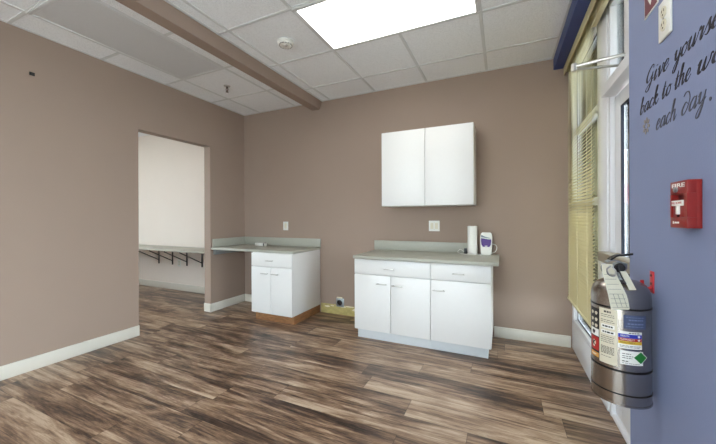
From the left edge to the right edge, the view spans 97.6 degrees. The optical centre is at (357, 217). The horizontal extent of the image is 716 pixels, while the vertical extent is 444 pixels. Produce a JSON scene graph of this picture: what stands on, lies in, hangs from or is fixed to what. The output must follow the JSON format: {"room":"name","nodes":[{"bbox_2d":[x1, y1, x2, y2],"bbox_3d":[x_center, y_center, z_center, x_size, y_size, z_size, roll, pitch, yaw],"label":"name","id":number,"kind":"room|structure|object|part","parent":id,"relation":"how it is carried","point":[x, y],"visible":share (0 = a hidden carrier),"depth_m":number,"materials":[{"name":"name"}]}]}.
{"room":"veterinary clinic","nodes":[
{"label":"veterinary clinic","id":0,"kind":"room"},
{"bbox_2d":[0,21,244,365],"bbox_3d":[-2.954,-0.131,1.869,0.110,2.696,6.120,0,0,25],"label":"wall","id":1,"kind":"structure","parent":0,"point":[69,194],"depth_m":2.79,"materials":[{"name":"beige paint"}]},
{"bbox_2d":[0,325,139,380],"bbox_3d":[-3.214,1.165,1.147,0.014,0.106,4.586,0,0,25],"label":"baseboard","id":2,"kind":"structure","parent":1,"relation":"attached to","point":[13,369],"depth_m":2.67,"materials":[{"name":"white paint"}]},
{"bbox_2d":[138,135,204,286],"bbox_3d":[-3.592,-0.129,5.606,4.180,2.696,0.130,0,0,25],"label":"wall","id":3,"kind":"structure","parent":0,"point":[170,172],"depth_m":5.36,"materials":[{"name":"beige paint"}]},
{"bbox_2d":[139,244,204,266],"bbox_3d":[-3.131,0.641,5.053,2.875,0.313,0.490,0,0,25],"label":"wall shelf","id":4,"kind":"object","parent":3,"relation":"attached to","point":[151,248],"visible":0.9,"depth_m":4.92,"materials":[{"name":"grey laminate"}]},
{"bbox_2d":[139,279,204,293],"bbox_3d":[-3.572,1.166,5.519,4.080,0.106,0.014,0,0,25],"label":"baseboard","id":5,"kind":"structure","parent":3,"relation":"attached to","point":[190,288],"depth_m":5.31,"materials":[{"name":"white paint"}]},
{"bbox_2d":[204,294,244,311],"bbox_3d":[-1.816,1.159,4.306,0.124,0.106,0.601,0,0,25],"label":"baseboard","id":6,"kind":"structure","parent":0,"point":[215,306],"depth_m":4.19,"materials":[{"name":"white paint"}]},
{"bbox_2d":[0,0,571,136],"bbox_3d":[-2.939,-1.526,1.877,8.500,0.105,6.350,0,0,25],"label":"ceiling","id":7,"kind":"structure","parent":0,"point":[504,33],"depth_m":2.76,"materials":[{"name":"tile"}]},
{"bbox_2d":[26,0,223,79],"bbox_3d":[-1.856,-1.477,2.679,0.610,0.010,1.219,0,0,25],"label":"ceiling panel","id":8,"kind":"object","parent":7,"relation":"in","point":[94,21],"visible":1,"depth_m":2.52,"materials":[{"name":"paint"}]},
{"bbox_2d":[115,0,321,110],"bbox_3d":[-1.804,-1.434,1.297,0.170,0.099,6.048,0,0,25],"label":"beam","id":9,"kind":"structure","parent":7,"relation":"attached to","point":[160,12],"depth_m":2.57,"materials":[{"name":"beige paint"}]},
{"bbox_2d":[277,37,293,48],"bbox_3d":[-0.612,-1.462,2.648,0.136,0.049,0.136,0,0,25],"label":"smoke detector","id":10,"kind":"object","parent":7,"relation":"attached to","point":[284,42],"visible":1,"depth_m":2.62,"materials":[{"name":"white plastic"}]},
{"bbox_2d":[291,0,479,50],"bbox_3d":[0.205,-1.485,2.250,1.219,0.010,0.610,0,0,25],"label":"recessed light","id":11,"kind":"object","parent":7,"relation":"in","point":[340,24],"visible":1,"depth_m":2.31,"materials":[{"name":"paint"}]},
{"bbox_2d":[554,0,590,69],"bbox_3d":[1.603,-1.441,2.006,0.360,0.111,1.905,0,0,25],"label":"soffit","id":12,"kind":"structure","parent":7,"relation":"attached to","point":[578,8],"depth_m":2.35,"materials":[{"name":"blue paint"}]},
{"bbox_2d":[0,285,626,443],"bbox_3d":[-2.929,1.277,1.877,8.500,0.120,6.350,0,0,25],"label":"floor","id":13,"kind":"structure","parent":0,"point":[191,374],"depth_m":2.19,"materials":[{"name":"brown wood"}]},
{"bbox_2d":[251,250,319,324],"bbox_3d":[-0.882,0.809,3.858,0.589,0.799,0.624,0,0,25],"label":"base cabinet","id":14,"kind":"object","parent":13,"relation":"on","point":[285,287],"visible":0.98,"depth_m":3.63,"materials":[{"name":"white laminate"}]},
{"bbox_3d":[-1.132,0.844,3.673,0.286,0.538,0.019,0,0,25],"label":"door","id":15,"kind":"part","parent":14,"relation":"part of","materials":[{"name":"white laminate"}]},
{"bbox_2d":[211,237,320,254],"bbox_3d":[-1.183,0.375,4.025,1.295,0.201,0.580,0,0,25],"label":"countertop","id":16,"kind":"structure","parent":14,"relation":"on","point":[235,244],"depth_m":4.12,"materials":[{"name":"grey laminate"}]},
{"bbox_2d":[255,243,266,245],"bbox_3d":[-1.314,0.361,4.236,0.171,0.042,0.050,0,0,25],"label":"box","id":17,"kind":"object","parent":16,"relation":"on","point":[256,244],"visible":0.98,"depth_m":4.21,"materials":[{"name":"white plastic"}]},
{"bbox_3d":[-0.998,0.491,3.611,0.585,0.152,0.019,0,0,25],"label":"drawer","id":18,"kind":"part","parent":14,"relation":"part of","materials":[{"name":"white laminate"}]},
{"bbox_3d":[-0.865,0.843,3.550,0.295,0.538,0.019,0,0,25],"label":"door","id":19,"kind":"part","parent":14,"relation":"part of","materials":[{"name":"white laminate"}]},
{"bbox_2d":[355,258,431,348],"bbox_3d":[0.430,0.804,3.249,0.760,0.799,0.637,0,0,25],"label":"base cabinet","id":20,"kind":"object","parent":13,"relation":"on","point":[393,298],"visible":0.9,"depth_m":2.98,"materials":[{"name":"white laminate"}]},
{"bbox_3d":[0.141,0.836,3.075,0.377,0.545,0.019,0,0,25],"label":"door","id":21,"kind":"part","parent":20,"relation":"part of","materials":[{"name":"white laminate"}]},
{"bbox_3d":[0.312,0.483,2.995,0.756,0.145,0.019,0,0,25],"label":"drawer","id":22,"kind":"part","parent":20,"relation":"part of","materials":[{"name":"white laminate"}]},
{"bbox_3d":[0.486,0.834,2.916,0.375,0.545,0.019,0,0,25],"label":"door","id":23,"kind":"part","parent":20,"relation":"part of","materials":[{"name":"white laminate"}]},
{"bbox_2d":[353,240,498,265],"bbox_3d":[0.676,0.334,3.136,1.342,0.138,0.636,0,0,25],"label":"countertop","id":24,"kind":"structure","parent":20,"relation":"on","point":[412,251],"depth_m":3.19,"materials":[{"name":"grey laminate"}]},
{"bbox_2d":[458,248,477,254],"bbox_3d":[1.119,0.344,3.168,0.086,0.054,0.249,0,0,-29],"label":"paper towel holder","id":25,"kind":"object","parent":24,"relation":"on","point":[465,249],"visible":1,"depth_m":3.22,"materials":[{"name":"black plastic"}]},
{"bbox_2d":[467,226,476,253],"bbox_3d":[1.157,0.227,3.167,0.100,0.288,0.100,0,0,25],"label":"paper towel roll","id":26,"kind":"object","parent":24,"relation":"on","point":[472,230],"visible":0.91,"depth_m":3.13,"materials":[{"name":"paper"}]},
{"bbox_2d":[480,232,496,254],"bbox_3d":[1.296,0.259,3.105,0.154,0.222,0.076,0,0,25],"label":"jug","id":27,"kind":"object","parent":24,"relation":"on","point":[486,237],"visible":1,"depth_m":3.08,"materials":[{"name":"white plastic"}]},
{"bbox_3d":[1.261,0.245,3.083,0.094,0.086,0.004,0,0,25],"label":"panel","id":28,"kind":"part","parent":27,"relation":"part of","materials":[{"name":"purple plastic"}]},
{"bbox_2d":[431,263,492,358],"bbox_3d":[1.004,0.802,2.983,0.506,0.799,0.637,0,0,25],"label":"base cabinet","id":29,"kind":"object","parent":13,"relation":"on","point":[461,295],"visible":0.92,"depth_m":2.72,"materials":[{"name":"white laminate"}]},
{"bbox_3d":[0.886,0.481,2.730,0.502,0.145,0.019,0,0,25],"label":"drawer","id":30,"kind":"part","parent":29,"relation":"part of","materials":[{"name":"white laminate"}]},
{"bbox_2d":[244,59,571,346],"bbox_3d":[0.252,-0.143,3.792,4.320,2.696,0.202,0,0,25],"label":"wall","id":31,"kind":"structure","parent":0,"point":[317,172],"depth_m":3.39,"materials":[{"name":"beige paint"}]},
{"bbox_2d":[245,294,251,301],"bbox_3d":[-1.339,1.158,4.410,0.656,0.106,0.014,0,0,25],"label":"baseboard","id":32,"kind":"structure","parent":31,"relation":"attached to","point":[248,297],"depth_m":4.51,"materials":[{"name":"white paint"}]},
{"bbox_2d":[245,237,320,246],"bbox_3d":[-1.057,0.327,4.275,1.275,0.107,0.020,0,0,25],"label":"backsplash","id":33,"kind":"structure","parent":31,"relation":"attached to","point":[305,242],"depth_m":4.23,"materials":[{"name":"grey laminate"}]},
{"bbox_2d":[283,222,287,229],"bbox_3d":[-0.981,0.112,4.245,0.082,0.116,0.010,0,0,25],"label":"light switch","id":34,"kind":"object","parent":31,"relation":"attached to","point":[285,224],"visible":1,"depth_m":4.24,"materials":[{"name":"white plastic"}]},
{"bbox_2d":[321,303,354,316],"bbox_3d":[-0.130,1.147,3.855,0.755,0.118,0.007,0,0,25],"label":"wall strip","id":35,"kind":"object","parent":31,"relation":"attached to","point":[325,307],"visible":0.62,"depth_m":3.91,"materials":[{"name":"paint"}]},
{"bbox_2d":[336,297,343,306],"bbox_3d":[-0.224,1.048,3.891,0.108,0.120,0.021,0,0,25],"label":"outlet box","id":36,"kind":"object","parent":31,"relation":"attached to","point":[339,301],"visible":1,"depth_m":3.89,"materials":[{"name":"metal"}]},
{"bbox_2d":[374,240,467,252],"bbox_3d":[0.696,0.319,3.465,1.102,0.107,0.020,0,0,25],"label":"backsplash","id":37,"kind":"structure","parent":31,"relation":"attached to","point":[451,247],"depth_m":3.45,"materials":[{"name":"grey laminate"}]},
{"bbox_2d":[382,122,475,206],"bbox_3d":[0.736,-0.508,3.275,0.916,0.774,0.330,0,0,25],"label":"upper cabinet","id":38,"kind":"object","parent":31,"relation":"attached to","point":[431,166],"visible":1,"depth_m":3.10,"materials":[{"name":"white laminate"}]},
{"bbox_3d":[0.462,-0.507,3.231,0.456,0.772,0.019,0,0,25],"label":"door","id":39,"kind":"part","parent":38,"relation":"part of","materials":[{"name":"white laminate"}]},
{"bbox_3d":[0.879,-0.509,3.038,0.456,0.772,0.019,0,0,25],"label":"door","id":40,"kind":"part","parent":38,"relation":"part of","materials":[{"name":"white laminate"}]},
{"bbox_2d":[429,221,439,230],"bbox_3d":[0.829,0.090,3.409,0.116,0.114,0.010,0,0,25],"label":"light switch","id":41,"kind":"object","parent":31,"relation":"attached to","point":[433,225],"visible":1,"depth_m":3.41,"materials":[{"name":"white plastic"}]},
{"bbox_2d":[494,326,570,347],"bbox_3d":[1.668,1.146,3.022,0.648,0.106,0.014,0,0,25],"label":"baseboard","id":42,"kind":"structure","parent":31,"relation":"attached to","point":[501,332],"depth_m":3.01,"materials":[{"name":"white paint"}]},
{"bbox_2d":[572,322,590,381],"bbox_3d":[1.854,1.080,2.482,0.122,0.238,0.838,0,0,25],"label":"wall","id":43,"kind":"structure","parent":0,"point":[580,347],"depth_m":2.51,"materials":[{"name":"white paint"}]},
{"bbox_2d":[571,26,597,348],"bbox_3d":[1.830,-0.213,2.490,0.082,2.347,0.836,0,0,25],"label":"window","id":44,"kind":"structure","parent":43,"relation":"attached to","point":[578,321],"depth_m":2.46,"materials":[{"name":"glass"}]},
{"bbox_2d":[564,12,594,327],"bbox_3d":[1.744,-0.320,2.482,0.056,2.128,0.880,0,0,25],"label":"window blind","id":45,"kind":"object","parent":44,"relation":"attached to","point":[580,237],"visible":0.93,"depth_m":2.40,"materials":[{"name":"beige plastic"}]},
{"bbox_3d":[1.871,-0.305,2.776,0.002,2.078,0.002,0,0,25],"label":"ladder cord","id":46,"kind":"part","parent":45,"relation":"part of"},
{"bbox_3d":[1.895,-0.306,2.765,0.002,2.078,0.002,0,0,25],"label":"ladder cord","id":47,"kind":"part","parent":45,"relation":"part of","materials":[{"name":"beige fabric"}]},
{"bbox_3d":[1.737,-0.305,2.485,0.002,2.078,0.002,0,0,25],"label":"ladder cord","id":48,"kind":"part","parent":45,"relation":"part of","materials":[{"name":"beige fabric"}]},
{"bbox_3d":[1.753,0.735,2.480,0.028,0.018,0.868,0,0,25],"label":"rail","id":49,"kind":"part","parent":45,"relation":"part of","materials":[{"name":"beige"}]},
{"bbox_3d":[1.603,-0.304,2.195,0.002,2.078,0.002,0,0,25],"label":"ladder cord","id":50,"kind":"part","parent":45,"relation":"part of","materials":[{"name":"beige fabric"}]},
{"bbox_3d":[1.822,-0.194,2.469,0.006,2.235,0.741,0,0,25],"label":"glass","id":51,"kind":"part","parent":44,"relation":"part of","materials":[{"name":"clear glass"}]},
{"bbox_2d":[629,0,715,443],"bbox_3d":[0.344,-0.143,-0.741,0.353,2.696,4.143,0,0,25],"label":"wall","id":52,"kind":"structure","parent":0,"point":[682,261],"depth_m":0.90,"materials":[{"name":"paint"}]},
{"bbox_2d":[587,0,608,26],"bbox_3d":[1.354,-1.317,1.647,0.056,0.131,0.930,0,0,25],"label":"window blind","id":53,"kind":"object","parent":52,"relation":"attached to","point":[596,8],"visible":1,"depth_m":1.96,"materials":[{"name":"beige"}]},
{"bbox_2d":[571,0,629,443],"bbox_3d":[1.357,-0.092,1.661,0.368,2.585,1.067,0,0,25],"label":"door","id":54,"kind":"structure","parent":52,"relation":"in","point":[612,60],"depth_m":1.86,"materials":[{"name":"white metal"}]},
{"bbox_3d":[1.302,-0.842,1.679,0.266,0.045,0.042,0,0,35],"label":"closer arm","id":55,"kind":"part","parent":54,"relation":"part of","materials":[{"name":"silver metal"}]},
{"bbox_3d":[1.394,-1.030,1.531,0.005,0.480,0.752,0,0,25],"label":"transom glass","id":56,"kind":"part","parent":54,"relation":"part of","materials":[{"name":"glass"}]},
{"bbox_3d":[1.402,0.150,1.530,0.003,1.570,0.543,0,0,25],"label":"glass","id":57,"kind":"part","parent":54,"relation":"part of","materials":[{"name":"glass"}]},
{"bbox_2d":[591,253,652,409],"bbox_3d":[0.872,0.355,1.045,0.164,0.477,0.160,0,0,7],"label":"fire extinguisher","id":58,"kind":"object","parent":52,"relation":"attached to","point":[621,306],"visible":1,"depth_m":0.98,"materials":[{"name":"silver metal"}]},
{"bbox_3d":[0.797,0.382,1.055,0.003,0.024,0.039,0,0,8],"label":"label panel","id":59,"kind":"part","parent":58,"relation":"part of","materials":[{"name":"white paper"}]},
{"bbox_3d":[0.797,0.419,1.055,0.003,0.044,0.039,0,0,8],"label":"label panel","id":60,"kind":"part","parent":58,"relation":"part of","materials":[{"name":"red paper"}]},
{"bbox_2d":[601,335,613,357],"bbox_3d":[0.804,0.415,1.010,0.002,0.066,0.037,0,0,-26],"label":"print","id":61,"kind":"object","parent":58,"relation":"attached to","point":[607,341],"depth_m":1.01},
{"bbox_2d":[601,310,614,323],"bbox_3d":[0.804,0.319,1.010,0.003,0.037,0.038,0,0,-26],"label":"print","id":62,"kind":"object","parent":58,"relation":"on","point":[607,316],"depth_m":1.01},
{"bbox_3d":[0.805,0.369,1.009,0.003,0.011,0.038,0,0,-27],"label":"label panel","id":63,"kind":"part","parent":58,"relation":"part of","materials":[{"name":"beige paper"}]},
{"bbox_3d":[0.804,0.350,1.009,0.002,0.012,0.037,0,0,-27],"label":"label panel","id":64,"kind":"part","parent":58,"relation":"part of","materials":[{"name":"beige paper"}]},
{"bbox_3d":[0.865,0.129,1.030,0.065,0.026,0.026,0,0,19],"label":"squeeze lever","id":65,"kind":"part","parent":58,"relation":"part of","materials":[{"name":"black plastic"}]},
{"bbox_3d":[0.846,0.389,0.973,0.059,0.009,0.006,0,0,22],"label":"label panel","id":66,"kind":"part","parent":58,"relation":"part of","materials":[{"name":"yellow paper"}]},
{"bbox_3d":[0.846,0.380,0.973,0.059,0.009,0.006,0,0,22],"label":"label panel","id":67,"kind":"part","parent":58,"relation":"part of","materials":[{"name":"red paper"}]},
{"bbox_3d":[0.846,0.369,0.973,0.059,0.012,0.006,0,0,22],"label":"label panel","id":68,"kind":"part","parent":58,"relation":"part of","materials":[{"name":"paper"}]},
{"bbox_2d":[622,353,639,364],"bbox_3d":[0.847,0.439,0.972,0.044,0.031,0.003,0,0,21],"label":"print","id":69,"kind":"object","parent":58,"relation":"on","point":[627,358],"depth_m":0.97},
{"bbox_2d":[626,317,643,327],"bbox_3d":[0.858,0.324,0.969,0.048,0.030,0.004,0,0,12],"label":"print","id":70,"kind":"object","parent":58,"relation":"on","point":[631,322],"depth_m":0.97},
{"bbox_2d":[643,117,649,134],"bbox_3d":[0.984,-0.313,1.069,0.001,0.057,0.057,0,0,25],"label":"decal","id":71,"kind":"object","parent":52,"relation":"attached to","point":[645,130],"visible":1,"depth_m":1.07,"materials":[{"name":"beige plastic"}]},
{"bbox_2d":[640,271,653,293],"bbox_3d":[0.953,0.211,1.034,0.033,0.071,0.026,0,0,25],"label":"wall bracket","id":72,"kind":"object","parent":52,"relation":"attached to","point":[651,287],"visible":0.56,"depth_m":1.03,"materials":[{"name":"red metal"}]},
{"bbox_3d":[0.966,0.211,1.028,0.004,0.071,0.026,0,0,25],"label":"plate","id":73,"kind":"part","parent":72,"relation":"part of","materials":[{"name":"red paint"}]},
{"bbox_2d":[644,0,658,19],"bbox_3d":[0.962,-0.827,1.028,0.004,0.302,0.100,0,0,25],"label":"wall sign","id":74,"kind":"object","parent":52,"relation":"attached to","point":[649,5],"visible":1,"depth_m":1.04,"materials":[{"name":"red plastic"}]},
{"bbox_2d":[658,0,671,43],"bbox_3d":[0.917,-0.596,0.937,0.010,0.117,0.075,0,0,25],"label":"wall outlet","id":75,"kind":"object","parent":52,"relation":"attached to","point":[665,8],"visible":1,"depth_m":0.93,"materials":[{"name":"white plastic"}]},
{"bbox_2d":[660,6,665,18],"bbox_3d":[0.915,-0.616,0.939,0.003,0.034,0.034,0,0,25],"label":"socket","id":76,"kind":"object","parent":75,"relation":"attached to","point":[662,8],"depth_m":0.94,"materials":[{"name":"beige plastic"}]},
{"bbox_2d":[660,19,665,31],"bbox_3d":[0.915,-0.577,0.939,0.003,0.034,0.034,0,0,25],"label":"socket","id":77,"kind":"object","parent":75,"relation":"attached to","point":[662,21],"depth_m":0.94,"materials":[{"name":"beige plastic"}]},
{"bbox_2d":[640,14,715,129],"bbox_3d":[0.907,-0.375,0.903,0.001,0.250,0.473,0,0,25],"label":"wall lettering","id":78,"kind":"object","parent":52,"relation":"attached to","point":[711,26],"depth_m":0.85,"materials":[{"name":"black paint"}]},
{"bbox_2d":[670,179,701,228],"bbox_3d":[0.850,-0.034,0.816,0.034,0.122,0.086,0,0,25],"label":"fire alarm","id":79,"kind":"object","parent":52,"relation":"attached to","point":[685,195],"visible":1,"depth_m":0.78,"materials":[{"name":"red plastic"}]},
{"bbox_3d":[0.842,-0.027,0.824,0.006,0.036,0.056,0,0,25],"label":"handle","id":80,"kind":"part","parent":79,"relation":"part of","materials":[{"name":"white plastic"}]},
{"bbox_3d":[0.850,-0.023,0.821,0.012,0.044,0.064,0,0,25],"label":"pull plate","id":81,"kind":"part","parent":79,"relation":"part of","materials":[{"name":"white plastic"}]}
]}

